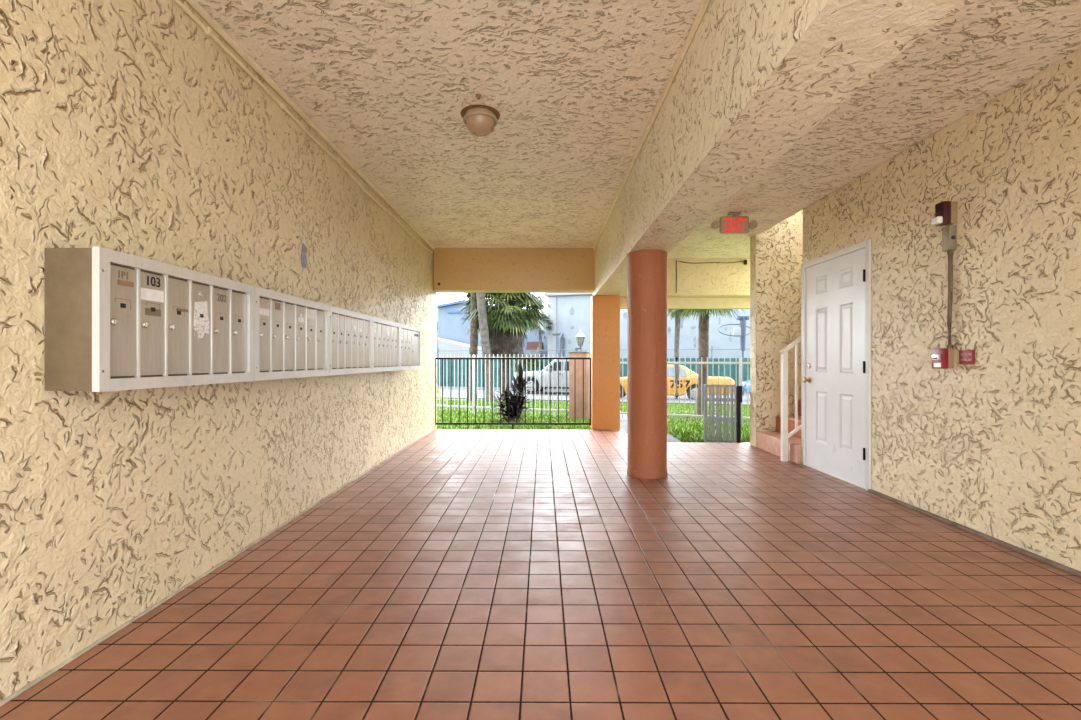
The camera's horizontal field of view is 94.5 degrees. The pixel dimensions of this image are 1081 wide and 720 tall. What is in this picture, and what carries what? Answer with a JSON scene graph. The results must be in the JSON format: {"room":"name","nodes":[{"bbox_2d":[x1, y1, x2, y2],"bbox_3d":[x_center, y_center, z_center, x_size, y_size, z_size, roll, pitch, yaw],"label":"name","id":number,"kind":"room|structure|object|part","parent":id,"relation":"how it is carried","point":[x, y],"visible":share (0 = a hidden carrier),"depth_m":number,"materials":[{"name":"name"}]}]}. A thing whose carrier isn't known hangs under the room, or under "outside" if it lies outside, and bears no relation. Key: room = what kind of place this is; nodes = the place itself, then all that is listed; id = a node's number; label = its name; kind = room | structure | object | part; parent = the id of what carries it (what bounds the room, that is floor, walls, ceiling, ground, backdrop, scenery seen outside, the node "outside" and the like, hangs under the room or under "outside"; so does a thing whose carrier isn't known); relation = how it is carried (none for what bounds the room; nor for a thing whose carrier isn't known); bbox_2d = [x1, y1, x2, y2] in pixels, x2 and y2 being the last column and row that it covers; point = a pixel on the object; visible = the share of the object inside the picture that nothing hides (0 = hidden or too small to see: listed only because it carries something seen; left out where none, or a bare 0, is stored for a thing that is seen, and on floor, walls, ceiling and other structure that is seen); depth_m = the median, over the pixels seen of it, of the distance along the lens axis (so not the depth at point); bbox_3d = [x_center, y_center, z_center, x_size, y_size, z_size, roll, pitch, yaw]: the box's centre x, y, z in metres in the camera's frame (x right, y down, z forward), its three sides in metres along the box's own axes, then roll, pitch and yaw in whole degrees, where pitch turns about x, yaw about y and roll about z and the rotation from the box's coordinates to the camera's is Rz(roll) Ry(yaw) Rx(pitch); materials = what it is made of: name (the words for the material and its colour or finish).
{"room":"apartment building breezeway","nodes":[
{"label":"apartment building breezeway","id":0,"kind":"room"},
{"bbox_2d":[0,0,436,700],"bbox_3d":[-1.823,-0.335,3.314,0.242,3.050,9.610,0,0,0],"label":"wall","id":1,"kind":"structure","parent":0,"point":[125,127],"depth_m":2.21,"materials":[{"name":"beige paint"}]},
{"bbox_2d":[45,247,254,391],"bbox_3d":[-1.608,-0.140,2.182,0.194,0.500,0.925,0,0,0],"label":"mailbox","id":2,"kind":"object","parent":1,"relation":"attached to","point":[115,320],"visible":1,"depth_m":1.90,"materials":[{"name":"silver metal"}]},
{"bbox_3d":[-1.534,-0.140,1.831,0.011,0.398,0.126,0,0,0],"label":"mailbox door","id":3,"kind":"part","parent":2,"relation":"part of","materials":[{"name":"metal"}]},
{"bbox_3d":[-1.534,-0.140,1.971,0.011,0.398,0.126,0,0,0],"label":"mailbox door","id":4,"kind":"part","parent":2,"relation":"part of","materials":[{"name":"metal"}]},
{"bbox_3d":[-1.533,-0.140,2.111,0.011,0.398,0.126,0,0,0],"label":"mailbox door","id":5,"kind":"part","parent":2,"relation":"part of","materials":[{"name":"metal"}]},
{"bbox_3d":[-1.532,-0.140,2.252,0.011,0.398,0.126,0,0,0],"label":"mailbox door","id":6,"kind":"part","parent":2,"relation":"part of","materials":[{"name":"metal"}]},
{"bbox_3d":[-1.532,-0.140,2.392,0.011,0.398,0.126,0,0,0],"label":"mailbox door","id":7,"kind":"part","parent":2,"relation":"part of","materials":[{"name":"metal"}]},
{"bbox_3d":[-1.531,-0.140,2.533,0.011,0.398,0.126,0,0,0],"label":"mailbox door","id":8,"kind":"part","parent":2,"relation":"part of","materials":[{"name":"metal"}]},
{"bbox_2d":[0,429,433,706],"bbox_3d":[-1.691,1.085,4.133,0.017,0.010,7.450,0,0,0],"label":"baseboard","id":9,"kind":"structure","parent":1,"relation":"attached to","point":[15,694],"depth_m":2.18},
{"bbox_2d":[255,286,328,380],"bbox_3d":[-1.603,-0.140,3.108,0.194,0.500,0.922,0,0,0],"label":"mailbox","id":10,"kind":"object","parent":1,"relation":"attached to","point":[292,332],"visible":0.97,"depth_m":3.02,"materials":[{"name":"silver metal"}]},
{"bbox_3d":[-1.530,-0.140,2.759,0.011,0.398,0.126,0,0,0],"label":"mailbox door","id":11,"kind":"part","parent":10,"relation":"part of","materials":[{"name":"metal"}]},
{"bbox_3d":[-1.529,-0.140,2.898,0.011,0.398,0.126,0,0,0],"label":"mailbox door","id":12,"kind":"part","parent":10,"relation":"part of","materials":[{"name":"metal"}]},
{"bbox_3d":[-1.528,-0.140,3.038,0.011,0.398,0.126,0,0,0],"label":"mailbox door","id":13,"kind":"part","parent":10,"relation":"part of","materials":[{"name":"metal"}]},
{"bbox_3d":[-1.528,-0.140,3.178,0.011,0.398,0.126,0,0,0],"label":"mailbox door","id":14,"kind":"part","parent":10,"relation":"part of","materials":[{"name":"metal"}]},
{"bbox_3d":[-1.527,-0.140,3.318,0.011,0.398,0.126,0,0,0],"label":"mailbox door","id":15,"kind":"part","parent":10,"relation":"part of","materials":[{"name":"metal"}]},
{"bbox_3d":[-1.526,-0.140,3.458,0.011,0.398,0.126,0,0,0],"label":"mailbox door","id":16,"kind":"part","parent":10,"relation":"part of","materials":[{"name":"metal"}]},
{"bbox_2d":[174,0,433,252],"bbox_3d":[-1.680,-1.640,4.169,0.025,0.088,7.121,0,0,0],"label":"cable","id":17,"kind":"object","parent":1,"relation":"attached to","point":[207,30],"visible":1,"depth_m":3.13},
{"bbox_2d":[301,243,306,267],"bbox_3d":[-1.692,-0.748,3.580,0.002,0.175,0.087,0,0,0],"label":"sticker","id":18,"kind":"object","parent":1,"relation":"attached to","point":[304,248],"visible":1,"depth_m":3.58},
{"bbox_2d":[185,0,434,249],"bbox_3d":[-1.684,-1.735,3.153,0.040,0.040,9.290,0,0,0],"label":"trim","id":19,"kind":"structure","parent":1,"relation":"attached to","point":[194,4],"depth_m":3.28,"materials":[{"name":"beige paint"}]},
{"bbox_2d":[329,305,371,374],"bbox_3d":[-1.599,-0.140,4.019,0.194,0.500,0.893,0,0,0],"label":"mailbox","id":20,"kind":"object","parent":1,"relation":"attached to","point":[350,332],"visible":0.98,"depth_m":3.96,"materials":[{"name":"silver metal"}]},
{"bbox_3d":[-1.525,-0.140,3.681,0.011,0.398,0.121,0,0,0],"label":"mailbox door","id":21,"kind":"part","parent":20,"relation":"part of","materials":[{"name":"metal"}]},
{"bbox_3d":[-1.524,-0.140,3.816,0.011,0.398,0.121,0,0,0],"label":"mailbox door","id":22,"kind":"part","parent":20,"relation":"part of","materials":[{"name":"metal"}]},
{"bbox_3d":[-1.524,-0.140,3.951,0.011,0.398,0.121,0,0,0],"label":"mailbox door","id":23,"kind":"part","parent":20,"relation":"part of","materials":[{"name":"metal"}]},
{"bbox_3d":[-1.523,-0.140,4.086,0.011,0.398,0.121,0,0,0],"label":"mailbox door","id":24,"kind":"part","parent":20,"relation":"part of","materials":[{"name":"metal"}]},
{"bbox_3d":[-1.522,-0.140,4.221,0.011,0.398,0.121,0,0,0],"label":"mailbox door","id":25,"kind":"part","parent":20,"relation":"part of","materials":[{"name":"metal"}]},
{"bbox_3d":[-1.522,-0.140,4.356,0.011,0.398,0.121,0,0,0],"label":"mailbox door","id":26,"kind":"part","parent":20,"relation":"part of","materials":[{"name":"metal"}]},
{"bbox_2d":[372,316,399,371],"bbox_3d":[-1.595,-0.140,4.902,0.194,0.500,0.868,0,0,0],"label":"mailbox","id":27,"kind":"object","parent":1,"relation":"attached to","point":[385,333],"visible":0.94,"depth_m":4.88,"materials":[{"name":"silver metal"}]},
{"bbox_3d":[-1.521,-0.140,4.575,0.011,0.398,0.117,0,0,0],"label":"mailbox door","id":28,"kind":"part","parent":27,"relation":"part of","materials":[{"name":"metal"}]},
{"bbox_3d":[-1.520,-0.140,4.706,0.011,0.398,0.117,0,0,0],"label":"mailbox door","id":29,"kind":"part","parent":27,"relation":"part of","materials":[{"name":"metal"}]},
{"bbox_3d":[-1.519,-0.140,4.837,0.011,0.398,0.117,0,0,0],"label":"mailbox door","id":30,"kind":"part","parent":27,"relation":"part of","materials":[{"name":"metal"}]},
{"bbox_3d":[-1.519,-0.140,4.968,0.011,0.398,0.117,0,0,0],"label":"mailbox door","id":31,"kind":"part","parent":27,"relation":"part of","materials":[{"name":"metal"}]},
{"bbox_3d":[-1.518,-0.140,5.098,0.011,0.398,0.117,0,0,0],"label":"mailbox door","id":32,"kind":"part","parent":27,"relation":"part of","materials":[{"name":"metal"}]},
{"bbox_3d":[-1.517,-0.140,5.229,0.011,0.398,0.117,0,0,0],"label":"mailbox door","id":33,"kind":"part","parent":27,"relation":"part of","materials":[{"name":"metal"}]},
{"bbox_2d":[400,324,420,369],"bbox_3d":[-1.590,-0.140,5.790,0.194,0.500,0.902,0,0,0],"label":"mailbox","id":34,"kind":"object","parent":1,"relation":"attached to","point":[410,337],"visible":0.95,"depth_m":5.76,"materials":[{"name":"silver metal"}]},
{"bbox_3d":[-1.516,-0.140,5.456,0.011,0.398,0.136,0,0,0],"label":"mailbox door","id":35,"kind":"part","parent":34,"relation":"part of","materials":[{"name":"metal"}]},
{"bbox_3d":[-1.516,-0.140,5.606,0.011,0.398,0.136,0,0,0],"label":"mailbox door","id":36,"kind":"part","parent":34,"relation":"part of","materials":[{"name":"metal"}]},
{"bbox_3d":[-1.515,-0.140,5.756,0.011,0.398,0.136,0,0,0],"label":"mailbox door","id":37,"kind":"part","parent":34,"relation":"part of","materials":[{"name":"metal"}]},
{"bbox_3d":[-1.514,-0.140,6.017,0.011,0.402,0.359,0,0,0],"label":"outgoing mail door","id":38,"kind":"part","parent":34,"relation":"part of","materials":[{"name":"metal"}]},
{"bbox_2d":[196,0,703,247],"bbox_3d":[-0.464,-1.827,3.307,2.960,0.165,9.610,0,0,0],"label":"ceiling","id":39,"kind":"structure","parent":0,"point":[576,87],"depth_m":3.24,"materials":[{"name":"beige paint"}]},
{"bbox_2d":[460,105,499,135],"bbox_3d":[-0.427,-1.673,3.552,0.280,0.144,0.280,0,0,0],"label":"ceiling lamp","id":40,"kind":"object","parent":39,"relation":"attached to","point":[480,120],"visible":1,"depth_m":3.48,"materials":[{"name":"beige glass"}]},
{"bbox_2d":[593,0,710,249],"bbox_3d":[0.813,-1.738,3.141,0.040,0.040,9.290,0,0,0],"label":"trim","id":41,"kind":"structure","parent":39,"relation":"attached to","point":[705,4],"depth_m":3.23,"materials":[{"name":"beige paint"}]},
{"bbox_2d":[433,248,594,292],"bbox_3d":[-0.412,-1.420,7.952,2.516,0.660,0.320,0,0,0],"label":"header beam","id":42,"kind":"structure","parent":0,"point":[457,270],"depth_m":7.79,"materials":[{"name":"paint"}]},
{"bbox_2d":[0,429,1080,719],"bbox_3d":[0.691,1.150,3.172,4.850,0.120,9.350,0,0,0],"label":"floor","id":43,"kind":"structure","parent":0,"point":[468,574],"depth_m":2.15,"materials":[{"name":"tile"}]},
{"bbox_2d":[590,295,619,429],"bbox_3d":[1.025,0.040,7.945,0.436,2.100,0.300,0,0,0],"label":"square pillar","id":44,"kind":"structure","parent":43,"relation":"on","point":[604,309],"depth_m":7.79,"materials":[{"name":"orange paint"}]},
{"bbox_2d":[627,250,667,478],"bbox_3d":[1.014,0.040,4.760,0.380,2.100,0.380,0,0,0],"label":"round column","id":45,"kind":"structure","parent":43,"relation":"on","point":[646,269],"depth_m":4.60,"materials":[{"name":"paint"}]},
{"bbox_2d":[593,0,962,294],"bbox_3d":[1.012,-1.410,3.300,0.380,0.800,9.610,0,0,0],"label":"beam","id":46,"kind":"structure","parent":45,"relation":"on","point":[755,77],"depth_m":2.21,"materials":[{"name":"beige paint"}]},
{"bbox_2d":[756,399,800,463],"bbox_3d":[3.227,0.690,5.742,1.076,0.800,1.015,0,0,0],"label":"staircase","id":47,"kind":"structure","parent":43,"relation":"on","point":[769,441],"depth_m":5.82,"materials":[{"name":"tile"}]},
{"bbox_2d":[779,336,800,461],"bbox_3d":[3.132,0.109,5.384,1.107,1.962,0.056,0,0,0],"label":"handrail","id":48,"kind":"object","parent":43,"relation":"on","point":[784,355],"visible":0.31,"depth_m":5.36,"materials":[{"name":"white paint"}]},
{"bbox_3d":[2.627,0.500,5.387,0.056,1.180,0.056,0,0,0],"label":"post","id":49,"kind":"part","parent":48,"relation":"part of","materials":[{"name":"white paint"}]},
{"bbox_3d":[3.132,-0.467,5.384,1.107,0.810,0.045,0,0,0],"label":"rail","id":50,"kind":"part","parent":48,"relation":"part of","materials":[{"name":"white paint"}]},
{"bbox_3d":[3.162,0.464,5.384,1.044,0.763,0.030,0,0,0],"label":"rail","id":51,"kind":"part","parent":48,"relation":"part of","materials":[{"name":"white paint"}]},
{"bbox_2d":[437,398,749,441],"bbox_3d":[5.044,1.325,8.825,77.141,0.370,15.890,0,0,16],"label":"lawn","id":52,"kind":"structure","parent":0,"point":[564,419],"depth_m":9.68,"materials":[{"name":"green plant"}]},
{"bbox_2d":[466,293,478,400],"bbox_3d":[-2.361,-2.410,17.770,3.234,7.750,3.094,0,0,0],"label":"palm tree","id":53,"kind":"object","parent":52,"relation":"on","point":[473,349],"visible":0.05,"depth_m":17.68,"materials":[{"name":"grey plant"}]},
{"bbox_2d":[476,293,495,401],"bbox_3d":[-2.282,-2.670,17.441,3.166,8.277,3.174,0,0,-30],"label":"palm tree","id":54,"kind":"object","parent":52,"relation":"on","point":[483,323],"visible":0.03,"depth_m":17.28,"materials":[{"name":"grey plant"}]},
{"bbox_2d":[437,354,568,414],"bbox_3d":[-1.764,0.556,11.322,5.131,1.367,0.058,0,0,22],"label":"picket fence","id":55,"kind":"object","parent":52,"relation":"on","point":[473,355],"visible":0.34,"depth_m":11.02,"materials":[{"name":"metal"}]},
{"bbox_3d":[-1.494,0.562,11.213,0.056,1.355,0.056,0,0,22],"label":"post","id":56,"kind":"part","parent":55,"relation":"part of","materials":[{"name":"white metal"}]},
{"bbox_3d":[-1.764,-0.039,11.323,5.131,0.040,0.036,0,0,22],"label":"rail","id":57,"kind":"part","parent":55,"relation":"part of","materials":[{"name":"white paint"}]},
{"bbox_3d":[-1.764,1.055,11.323,5.131,0.040,0.036,0,0,22],"label":"rail","id":58,"kind":"part","parent":55,"relation":"part of","materials":[{"name":"white metal"}]},
{"bbox_2d":[455,293,553,399],"bbox_3d":[-1.358,-1.395,18.920,4.083,5.838,4.056,0,0,0],"label":"palm tree","id":59,"kind":"object","parent":52,"relation":"on","point":[508,319],"visible":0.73,"depth_m":18.14,"materials":[{"name":"green plant"}]},
{"bbox_3d":[-1.373,-2.564,18.923,3.959,3.501,3.933,0,0,0],"label":"frond crown","id":60,"kind":"part","parent":59,"relation":"part of","materials":[{"name":"green plant"}]},
{"bbox_2d":[484,363,534,422],"bbox_3d":[-0.530,0.635,9.436,0.927,1.169,0.844,0,0,19],"label":"ti plant","id":61,"kind":"object","parent":52,"relation":"on","point":[512,399],"visible":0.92,"depth_m":9.36,"materials":[{"name":"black plant"}]},
{"bbox_3d":[-0.543,0.856,9.383,0.444,0.670,0.184,0,0,0],"label":"stem","id":62,"kind":"part","parent":61,"relation":"part of","materials":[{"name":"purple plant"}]},
{"bbox_2d":[435,358,590,428],"bbox_3d":[-0.440,0.551,7.982,2.510,1.178,0.028,0,0,0],"label":"railing","id":63,"kind":"object","parent":52,"relation":"on","point":[442,423],"visible":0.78,"depth_m":7.97,"materials":[{"name":"black metal"}]},
{"bbox_3d":[-1.681,0.502,7.989,0.028,1.076,0.028,0,0,0],"label":"post","id":64,"kind":"part","parent":63,"relation":"part of","materials":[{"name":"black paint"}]},
{"bbox_3d":[-0.440,1.018,7.982,2.510,0.028,0.028,0,0,0],"label":"rail","id":65,"kind":"part","parent":63,"relation":"part of","materials":[{"name":"black metal"}]},
{"bbox_3d":[-0.440,-0.024,7.982,2.510,0.028,0.028,0,0,0],"label":"rail","id":66,"kind":"part","parent":63,"relation":"part of","materials":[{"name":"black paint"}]},
{"bbox_3d":[0.801,0.502,7.976,0.028,1.076,0.028,0,0,0],"label":"post","id":67,"kind":"part","parent":63,"relation":"part of","materials":[{"name":"black metal"}]},
{"bbox_2d":[568,351,589,419],"bbox_3d":[0.821,0.532,10.268,0.410,1.435,0.410,0,0,22],"label":"gate pillar","id":68,"kind":"structure","parent":52,"relation":"on","point":[575,365],"depth_m":10.10,"materials":[{"name":"orange paint"}]},
{"bbox_2d":[576,329,584,350],"bbox_3d":[0.821,-0.410,10.268,0.194,0.450,0.194,0,0,23],"label":"lantern","id":69,"kind":"object","parent":68,"relation":"on","point":[580,337],"visible":0.98,"depth_m":10.22,"materials":[{"name":"metal"}]},
{"bbox_3d":[0.821,-0.383,10.268,0.157,0.195,0.157,0,0,-22],"label":"glass","id":70,"kind":"part","parent":69,"relation":"part of","materials":[{"name":"beige glass"}]},
{"bbox_2d":[620,357,749,423],"bbox_3d":[3.735,0.594,9.078,5.843,1.292,0.061,0,0,22],"label":"picket fence","id":71,"kind":"object","parent":52,"relation":"on","point":[740,362],"visible":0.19,"depth_m":9.36,"materials":[{"name":"white metal"}]},
{"bbox_3d":[3.735,0.055,9.078,5.843,0.040,0.036,0,0,22],"label":"rail","id":72,"kind":"part","parent":71,"relation":"part of","materials":[{"name":"white metal"}]},
{"bbox_3d":[3.735,1.055,9.078,5.843,0.040,0.036,0,0,22],"label":"rail","id":73,"kind":"part","parent":71,"relation":"part of","materials":[{"name":"white metal"}]},
{"bbox_3d":[3.646,0.600,9.114,0.056,1.280,0.056,0,0,22],"label":"post","id":74,"kind":"part","parent":71,"relation":"part of","materials":[{"name":"white metal"}]},
{"bbox_2d":[670,309,744,414],"bbox_3d":[3.737,-0.731,11.352,2.110,4.049,1.989,0,0,45],"label":"palm tree","id":75,"kind":"object","parent":52,"relation":"on","point":[703,337],"visible":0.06,"depth_m":11.18,"materials":[{"name":"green plant"}]},
{"bbox_3d":[3.784,-1.770,11.228,2.046,1.972,2.088,0,0,0],"label":"frond crown","id":76,"kind":"part","parent":75,"relation":"part of","materials":[{"name":"green plant"}]},
{"bbox_2d":[704,384,741,442],"bbox_3d":[2.462,0.740,6.774,0.470,0.800,0.282,0,0,14],"label":"gate","id":77,"kind":"object","parent":52,"relation":"on","point":[737,399],"visible":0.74,"depth_m":6.66,"materials":[{"name":"grey metal"}]},
{"bbox_3d":[2.659,0.740,6.721,0.064,0.800,0.278,0,0,14],"label":"panel","id":78,"kind":"part","parent":77,"relation":"part of","materials":[{"name":"black paint"}]},
{"bbox_2d":[437,387,749,399],"bbox_3d":[5.194,1.640,38.775,83.369,0.100,38.134,0,0,16],"label":"street","id":79,"kind":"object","parent":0,"point":[448,388],"depth_m":24.46,"materials":[{"name":"grey asphalt"}]},
{"bbox_2d":[437,308,437,392],"bbox_3d":[-5.003,-0.460,23.937,0.220,4.100,0.215,0,0,0],"label":"post","id":80,"kind":"object","parent":79,"relation":"on","point":[437,308],"visible":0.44,"depth_m":23.88,"materials":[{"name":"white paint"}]},
{"bbox_2d":[437,300,547,356],"bbox_3d":[-2.559,-1.390,39.056,9.300,5.960,12.300,0,0,16],"label":"building","id":81,"kind":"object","parent":79,"relation":"on","point":[452,335],"visible":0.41,"depth_m":36.59,"materials":[{"name":"paint"}]},
{"bbox_2d":[510,354,532,389],"bbox_3d":[-1.236,0.572,26.212,1.918,2.039,1.915,0,0,0],"label":"shrub","id":82,"kind":"object","parent":79,"relation":"on","point":[515,354],"visible":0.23,"depth_m":25.80,"materials":[{"name":"green plant"}]},
{"bbox_2d":[523,356,542,370],"bbox_3d":[-0.496,0.682,26.206,1.430,1.820,1.416,0,0,0],"label":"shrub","id":83,"kind":"object","parent":79,"relation":"on","point":[537,360],"visible":0.44,"depth_m":25.94,"materials":[{"name":"plant"}]},
{"bbox_2d":[526,342,543,356],"bbox_3d":[-0.368,0.190,33.672,0.910,2.800,1.200,0,0,16],"label":"shed","id":84,"kind":"object","parent":79,"relation":"on","point":[530,345],"visible":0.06,"depth_m":33.13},
{"bbox_2d":[512,359,568,393],"bbox_3d":[1.166,0.750,23.901,4.780,1.680,2.120,0,0,16],"label":"car","id":85,"kind":"object","parent":79,"relation":"on","point":[555,360],"visible":0.38,"depth_m":23.18,"materials":[{"name":"white paint"}]},
{"bbox_2d":[532,313,553,356],"bbox_3d":[-0.007,-0.779,31.057,1.920,4.753,2.015,0,0,0],"label":"palm tree","id":86,"kind":"object","parent":79,"relation":"on","point":[545,320],"visible":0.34,"depth_m":30.91,"materials":[{"name":"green plant"}]},
{"bbox_3d":[-0.007,-2.468,31.057,1.920,1.372,2.015,0,0,0],"label":"frond crown","id":87,"kind":"part","parent":86,"relation":"part of","materials":[{"name":"green plant"}]},
{"bbox_2d":[438,346,749,387],"bbox_3d":[3.140,0.450,26.376,24.923,2.280,0.149,0,0,16],"label":"fence","id":88,"kind":"object","parent":79,"relation":"on","point":[693,366],"visible":0.12,"depth_m":27.27,"materials":[{"name":"teal metal"}]},
{"bbox_3d":[3.148,-0.530,26.402,24.923,0.038,0.044,0,0,16],"label":"rail","id":89,"kind":"part","parent":88,"relation":"part of","materials":[{"name":"metal"}]},
{"bbox_2d":[544,293,749,357],"bbox_3d":[13.381,-1.335,32.920,24.400,5.850,10.410,0,0,16],"label":"building","id":90,"kind":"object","parent":79,"relation":"on","point":[570,314],"visible":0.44,"depth_m":30.12,"materials":[{"name":"paint"}]},
{"bbox_2d":[620,365,734,398],"bbox_3d":[4.829,0.890,19.952,5.420,1.400,2.120,0,0,16],"label":"car","id":91,"kind":"object","parent":79,"relation":"on","point":[671,367],"visible":0.32,"depth_m":18.85,"materials":[{"name":"yellow paint"}]},
{"bbox_2d":[718,316,749,395],"bbox_3d":[8.697,-0.190,22.355,1.542,3.560,0.444,0,0,0],"label":"pole","id":92,"kind":"object","parent":79,"relation":"on","point":[740,331],"visible":0.86,"depth_m":22.28,"materials":[{"name":"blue metal"}]},
{"bbox_2d":[743,380,749,392],"bbox_3d":[10.174,0.890,18.427,5.020,1.400,2.120,0,0,16],"label":"car","id":93,"kind":"object","parent":79,"relation":"on","point":[745,382],"visible":0.03,"depth_m":18.71,"materials":[{"name":"blue paint"}]},
{"bbox_2d":[437,394,749,405],"bbox_3d":[5.090,1.595,18.025,73.204,0.250,1.830,0,0,16],"label":"sidewalk","id":94,"kind":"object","parent":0,"point":[448,395],"visible":0.19,"depth_m":18.61,"materials":[{"name":"concrete"}]},
{"bbox_2d":[667,309,698,398],"bbox_3d":[5.306,-1.222,18.932,2.728,5.472,2.634,0,0,0],"label":"palm tree","id":95,"kind":"object","parent":94,"relation":"on","point":[677,324],"visible":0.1,"depth_m":18.90,"materials":[{"name":"grey plant"}]},
{"bbox_2d":[620,414,680,441],"bbox_3d":[1.631,1.347,12.272,0.660,0.450,11.240,0,0,0],"label":"walkway","id":96,"kind":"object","parent":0,"point":[623,421],"visible":0.06,"depth_m":8.46,"materials":[{"name":"concrete"}]},
{"bbox_2d":[619,259,749,297],"bbox_3d":[2.432,-1.292,7.933,2.416,0.575,0.310,0,0,0],"label":"header beam","id":97,"kind":"structure","parent":0,"point":[703,280],"depth_m":7.78,"materials":[{"name":"beige paint"}]},
{"bbox_2d":[620,298,749,308],"bbox_3d":[2.433,-1.077,8.188,2.416,0.465,0.199,0,0,0],"label":"lintel","id":98,"kind":"object","parent":97,"relation":"attached to","point":[672,303],"visible":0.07,"depth_m":8.09,"materials":[{"name":"yellow paint"}]},
{"bbox_2d":[676,260,746,292],"bbox_3d":[2.651,-1.295,7.754,1.096,0.510,0.038,0,0,0],"label":"wire","id":99,"kind":"object","parent":97,"relation":"attached to","point":[745,261],"visible":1,"depth_m":7.76,"materials":[{"name":"black paint"}]},
{"bbox_2d":[750,209,802,446],"bbox_3d":[4.162,-1.160,6.334,2.940,4.700,0.170,0,0,0],"label":"wall","id":100,"kind":"structure","parent":0,"point":[776,254],"depth_m":6.25,"materials":[{"name":"beige paint"}]},
{"bbox_2d":[667,0,1080,258],"bbox_3d":[2.317,-1.742,3.293,2.600,0.335,9.610,0,0,0],"label":"ceiling","id":101,"kind":"structure","parent":0,"point":[979,50],"depth_m":3.06,"materials":[{"name":"beige paint"}]},
{"bbox_2d":[711,212,757,232],"bbox_3d":[2.072,-1.466,5.353,0.484,0.218,0.077,0,0,0],"label":"exit sign","id":102,"kind":"object","parent":101,"relation":"hanging from","point":[731,223],"visible":1,"depth_m":5.32,"materials":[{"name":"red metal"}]},
{"bbox_2d":[803,48,1080,570],"bbox_3d":[2.844,-0.360,1.861,0.230,3.100,6.750,0,0,0],"label":"wall","id":103,"kind":"structure","parent":0,"point":[991,446],"depth_m":3.05,"materials":[{"name":"beige paint"}]},
{"bbox_2d":[801,239,870,490],"bbox_3d":[2.772,0.043,4.691,0.182,2.095,1.090,0,0,0],"label":"door","id":104,"kind":"structure","parent":103,"relation":"in","point":[835,286],"depth_m":4.62,"materials":[{"name":"white paint"}]},
{"bbox_2d":[932,348,953,368],"bbox_3d":[2.692,-0.010,3.357,0.089,0.134,0.104,0,0,0],"label":"station","id":105,"kind":"object","parent":103,"relation":"attached to","point":[942,358],"visible":1,"depth_m":3.31,"materials":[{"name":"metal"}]},
{"bbox_3d":[2.657,-0.018,3.357,0.017,0.036,0.060,0,0,0],"label":"pull handle","id":106,"kind":"part","parent":105,"relation":"part of","materials":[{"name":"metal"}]},
{"bbox_2d":[931,201,956,348],"bbox_3d":[2.674,-0.560,3.319,0.125,0.970,0.075,0,0,0],"label":"fire alarm strobe","id":107,"kind":"object","parent":103,"relation":"attached to","point":[945,211],"visible":1,"depth_m":3.30,"materials":[{"name":"red plastic"}]},
{"bbox_2d":[936,203,941,212],"bbox_3d":[2.646,-1.010,3.319,0.004,0.050,0.048,0,0,0],"label":"grille","id":108,"kind":"object","parent":107,"relation":"attached to","point":[938,206],"depth_m":3.32,"materials":[{"name":"brown metal"}]},
{"bbox_2d":[959,350,974,363],"bbox_3d":[2.729,-0.018,3.201,0.013,0.090,0.110,0,0,0],"label":"sign","id":109,"kind":"object","parent":103,"relation":"attached to","point":[965,356],"visible":1,"depth_m":3.19,"materials":[{"name":"red plastic"}]},
{"bbox_2d":[868,489,1080,576],"bbox_3d":[2.723,1.080,2.666,0.040,0.020,2.960,0,0,0],"label":"baseboard","id":110,"kind":"structure","parent":103,"relation":"attached to","point":[980,534],"depth_m":3.03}
]}

